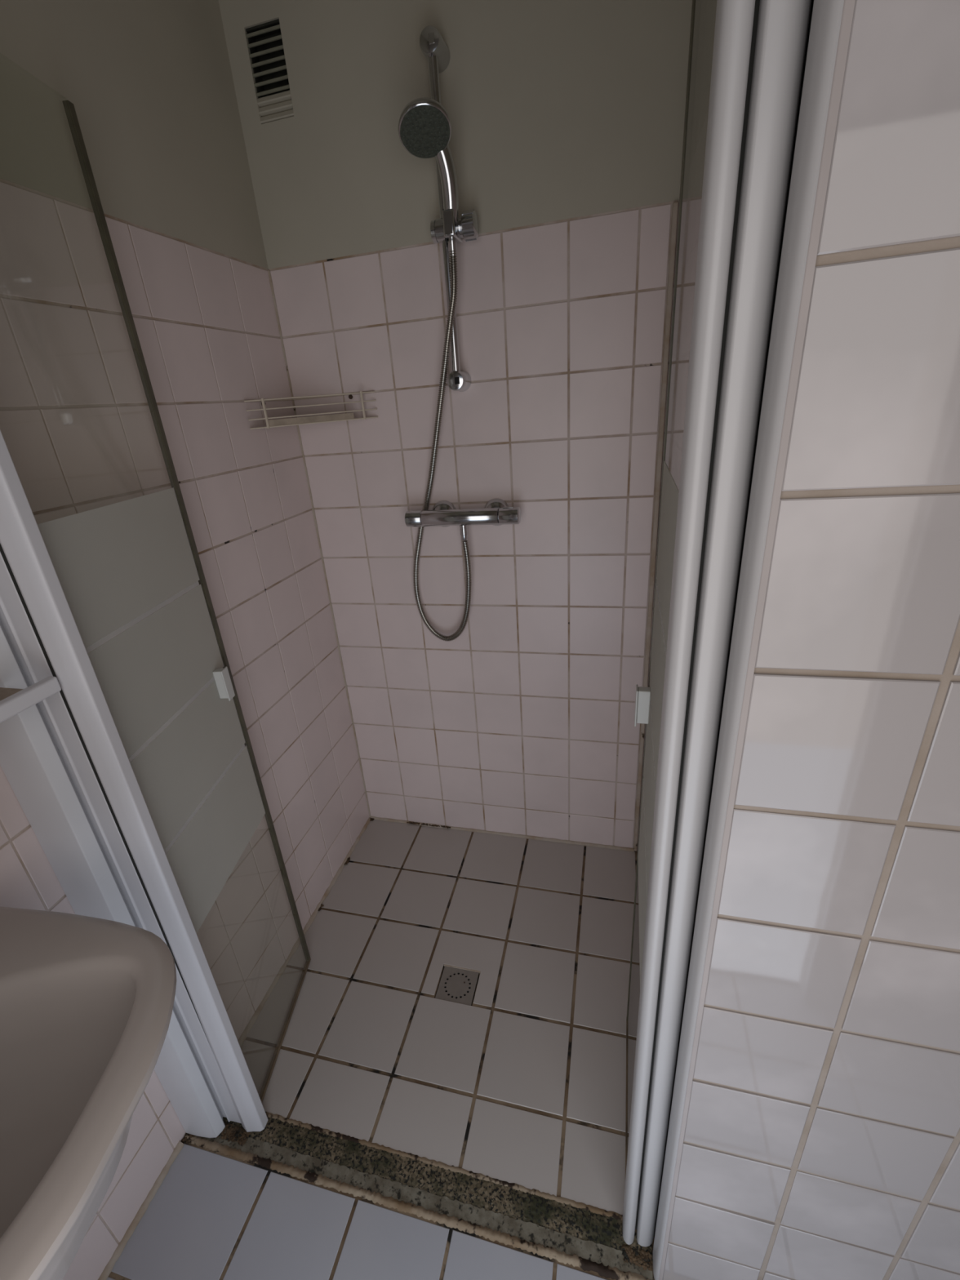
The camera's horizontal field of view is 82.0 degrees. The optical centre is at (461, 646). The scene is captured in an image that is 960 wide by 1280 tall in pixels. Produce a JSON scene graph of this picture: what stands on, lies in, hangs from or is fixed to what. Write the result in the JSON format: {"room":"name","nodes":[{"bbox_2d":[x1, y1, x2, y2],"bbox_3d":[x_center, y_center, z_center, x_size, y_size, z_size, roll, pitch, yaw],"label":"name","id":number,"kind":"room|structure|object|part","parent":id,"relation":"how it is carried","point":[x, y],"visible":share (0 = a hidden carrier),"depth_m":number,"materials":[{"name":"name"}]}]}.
{"room":"bathroom","nodes":[
{"label":"bathroom","id":0,"kind":"room"},
{"bbox_2d":[0,0,369,1279],"bbox_3d":[-0.700,-0.208,0.928,0.138,2.640,1.800,2,25,15],"label":"wall","id":1,"kind":"structure","parent":0,"point":[149,84],"depth_m":1.12,"materials":[{"name":"tile"}]},
{"bbox_2d":[0,676,61,723],"bbox_3d":[-0.696,0.175,0.506,0.152,0.029,0.607,2,25,15],"label":"wall shelf","id":2,"kind":"object","parent":1,"relation":"attached to","point":[13,701],"visible":1,"depth_m":0.71,"materials":[{"name":"white plastic"}]},
{"bbox_2d":[0,906,176,1279],"bbox_3d":[-0.530,0.592,0.574,0.460,0.473,0.490,2,25,15],"label":"washbasin","id":3,"kind":"object","parent":1,"relation":"attached to","point":[86,1003],"visible":1,"depth_m":0.66,"materials":[{"name":"white ceramic"}]},
{"bbox_2d":[0,619,225,1137],"bbox_3d":[-0.640,0.172,0.845,0.081,1.956,0.068,2,25,15],"label":"door frame","id":4,"kind":"structure","parent":1,"relation":"in","point":[32,762],"depth_m":0.88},
{"bbox_2d":[0,100,311,1132],"bbox_3d":[-0.515,0.107,1.008,0.115,1.928,0.408,2,25,15],"label":"shower door","id":5,"kind":"structure","parent":4,"relation":"attached to","point":[173,810],"depth_m":0.94,"materials":[{"name":"clear glass"}]},
{"bbox_3d":[-0.503,0.078,1.160,0.021,0.064,0.018,-3,24,5],"label":"knob","id":6,"kind":"part","parent":5,"relation":"part of","materials":[{"name":"white plastic"}]},
{"bbox_3d":[-0.491,0.078,1.159,0.003,0.070,0.025,-3,24,5],"label":"knob plate","id":7,"kind":"part","parent":5,"relation":"part of","materials":[{"name":"white plastic"}]},
{"bbox_2d":[97,1141,184,1279],"bbox_3d":[-0.688,1.206,0.950,0.021,0.021,0.584,2,25,15],"label":"trim","id":8,"kind":"structure","parent":1,"relation":"attached to","point":[106,1272],"depth_m":1.10,"materials":[{"name":"white tile"}]},
{"bbox_2d":[237,817,370,1047],"bbox_3d":[-0.472,0.855,1.702,0.022,0.022,0.940,2,25,15],"label":"trim","id":9,"kind":"structure","parent":1,"relation":"attached to","point":[254,1018],"depth_m":1.62,"materials":[{"name":"white tile"}]},
{"bbox_2d":[106,819,654,1279],"bbox_3d":[0.425,1.061,1.159,2.270,0.081,1.870,2,25,15],"label":"floor","id":10,"kind":"structure","parent":0,"point":[524,1084],"depth_m":1.32,"materials":[{"name":"tile"}]},
{"bbox_2d":[181,1111,653,1279],"bbox_3d":[-0.128,1.084,1.122,0.987,0.016,0.094,2,25,15],"label":"threshold","id":11,"kind":"object","parent":10,"relation":"on","point":[588,1237],"depth_m":1.09,"materials":[{"name":"stone"}]},
{"bbox_2d":[435,964,480,1005],"bbox_3d":[-0.010,0.924,1.493,0.105,0.030,0.099,2,25,15],"label":"floor drain","id":12,"kind":"object","parent":10,"relation":"on","point":[458,984],"visible":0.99,"depth_m":1.49,"materials":[{"name":"metal"}]},
{"bbox_2d":[218,0,692,850],"bbox_3d":[0.006,-0.532,1.522,1.130,2.640,0.139,2,25,15],"label":"wall","id":13,"kind":"structure","parent":0,"point":[566,117],"depth_m":1.38,"materials":[{"name":"tile"}]},
{"bbox_2d":[244,17,293,124],"bbox_3d":[-0.425,-1.297,1.259,0.086,0.165,0.050,2,25,15],"label":"air vent","id":14,"kind":"object","parent":13,"relation":"in","point":[265,45],"visible":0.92,"depth_m":1.25,"materials":[{"name":"grey paint"}]},
{"bbox_2d":[244,391,377,429],"bbox_3d":[-0.375,-0.605,1.407,0.249,0.069,0.231,2,25,15],"label":"rack","id":15,"kind":"object","parent":13,"relation":"attached to","point":[345,416],"visible":1,"depth_m":1.41,"materials":[{"name":"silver metal"}]},
{"bbox_2d":[267,270,370,816],"bbox_3d":[-0.422,-0.150,1.765,0.009,1.774,0.009,-12,25,-15],"label":"trim","id":16,"kind":"structure","parent":13,"relation":"attached to","point":[268,271],"depth_m":1.67,"materials":[{"name":"white tile"}]},
{"bbox_2d":[419,25,479,391],"bbox_3d":[-0.018,-0.929,1.224,0.104,0.661,0.107,2,25,15],"label":"shower rail","id":17,"kind":"object","parent":13,"relation":"attached to","point":[433,46],"visible":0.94,"depth_m":1.20,"materials":[{"name":"silver metal"}]},
{"bbox_2d":[398,97,458,223],"bbox_3d":[-0.061,-0.972,1.117,0.104,0.174,0.143,2,25,15],"label":"shower","id":18,"kind":"object","parent":17,"relation":"on","point":[424,125],"visible":0.95,"depth_m":1.08,"materials":[{"name":"silver metal"}]},
{"bbox_3d":[-0.071,-1.001,1.075,0.098,0.052,0.085,2,25,15],"label":"spray plate","id":19,"kind":"part","parent":18,"relation":"part of","materials":[{"name":"grey plastic"}]},
{"bbox_3d":[-0.034,-0.974,1.144,0.039,0.152,0.079,7,26,25],"label":"handle","id":20,"kind":"part","parent":18,"relation":"part of","materials":[{"name":"silver metal"}]},
{"bbox_3d":[-0.036,-0.932,1.232,0.020,0.630,0.020,2,25,15],"label":"rail","id":21,"kind":"part","parent":17,"relation":"part of","materials":[{"name":"silver metal"}]},
{"bbox_3d":[0.013,-0.929,1.219,0.041,0.052,0.052,2,25,15],"label":"clamp knob","id":22,"kind":"part","parent":17,"relation":"part of","materials":[{"name":"silver metal"}]},
{"bbox_2d":[404,498,520,528],"bbox_3d":[0.005,-0.355,1.500,0.314,0.073,0.082,2,25,15],"label":"shower mixer","id":23,"kind":"object","parent":13,"relation":"attached to","point":[496,512],"visible":1,"depth_m":1.47,"materials":[{"name":"silver metal"}]},
{"bbox_3d":[-0.128,-0.351,1.518,0.048,0.043,0.043,2,25,15],"label":"flow knob","id":24,"kind":"part","parent":23,"relation":"part of","materials":[{"name":"silver metal"}]},
{"bbox_2d":[413,237,471,641],"bbox_3d":[-0.065,-0.463,1.468,0.226,0.989,0.042,10,28,30],"label":"shower hose","id":25,"kind":"object","parent":23,"relation":"hanging from","point":[452,246],"visible":0.96,"depth_m":1.49,"materials":[{"name":"metal"}]},
{"bbox_2d":[459,524,467,528],"bbox_3d":[0.005,-0.324,1.493,0.022,0.012,0.022,2,25,15],"label":"outlet","id":26,"kind":"object","parent":23,"relation":"attached to","point":[462,526],"depth_m":1.48,"materials":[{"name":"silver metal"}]},
{"bbox_3d":[0.125,-0.343,1.450,0.056,0.044,0.044,2,25,15],"label":"temperature knob","id":27,"kind":"part","parent":23,"relation":"part of","materials":[{"name":"silver metal"}]},
{"bbox_2d":[369,816,634,851],"bbox_3d":[0.116,0.674,1.996,0.970,0.016,0.016,2,25,15],"label":"trim","id":28,"kind":"structure","parent":13,"relation":"attached to","point":[528,837],"depth_m":1.96,"materials":[{"name":"white tile"}]},
{"bbox_2d":[633,201,678,851],"bbox_3d":[0.516,-0.119,1.506,0.012,1.770,0.012,2,25,15],"label":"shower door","id":29,"kind":"structure","parent":13,"relation":"attached to","point":[675,205],"depth_m":1.36,"materials":[{"name":"grey metal"}]},
{"bbox_2d":[637,4,692,842],"bbox_3d":[0.414,-0.323,0.969,0.060,2.640,1.074,2,25,15],"label":"wall","id":30,"kind":"structure","parent":0,"point":[691,5],"depth_m":1.30,"materials":[{"name":"tile"}]},
{"bbox_2d":[622,0,812,1246],"bbox_3d":[0.283,0.039,0.756,0.057,2.128,0.415,1,24,13],"label":"shower door","id":31,"kind":"structure","parent":30,"relation":"attached to","point":[746,60],"depth_m":0.51,"materials":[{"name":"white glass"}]},
{"bbox_3d":[0.301,0.102,0.950,0.003,0.070,0.025,2,25,15],"label":"knob plate","id":32,"kind":"part","parent":31,"relation":"part of","materials":[{"name":"white plastic"}]},
{"bbox_3d":[0.312,0.101,0.947,0.021,0.064,0.018,2,25,15],"label":"knob","id":33,"kind":"part","parent":31,"relation":"part of","materials":[{"name":"white plastic"}]},
{"bbox_3d":[0.285,0.144,0.811,0.012,1.876,0.378,2,25,15],"label":"glass pane","id":34,"kind":"part","parent":31,"relation":"part of","materials":[{"name":"clear glass"}]},
{"bbox_2d":[653,0,813,1237],"bbox_3d":[0.251,-0.105,0.482,0.004,2.620,0.035,2,25,15],"label":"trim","id":35,"kind":"structure","parent":30,"relation":"attached to","point":[812,2],"depth_m":0.47,"materials":[{"name":"white metal"}]},
{"bbox_2d":[662,0,959,1279],"bbox_3d":[0.814,-0.076,0.332,1.161,2.640,0.101,2,25,15],"label":"wall","id":36,"kind":"structure","parent":0,"point":[821,1140],"depth_m":0.50,"materials":[{"name":"beige tile"}]},
{"bbox_2d":[652,0,844,1279],"bbox_3d":[0.240,-0.090,0.451,0.008,2.620,0.038,2,25,15],"label":"trim","id":37,"kind":"structure","parent":36,"relation":"attached to","point":[826,18],"depth_m":0.43,"materials":[{"name":"white metal"}]},
{"bbox_2d":[658,0,855,1279],"bbox_3d":[0.244,-0.086,0.440,0.006,2.620,0.013,2,25,15],"label":"trim","id":38,"kind":"structure","parent":36,"relation":"attached to","point":[848,5],"depth_m":0.42,"materials":[{"name":"white metal"}]}
]}

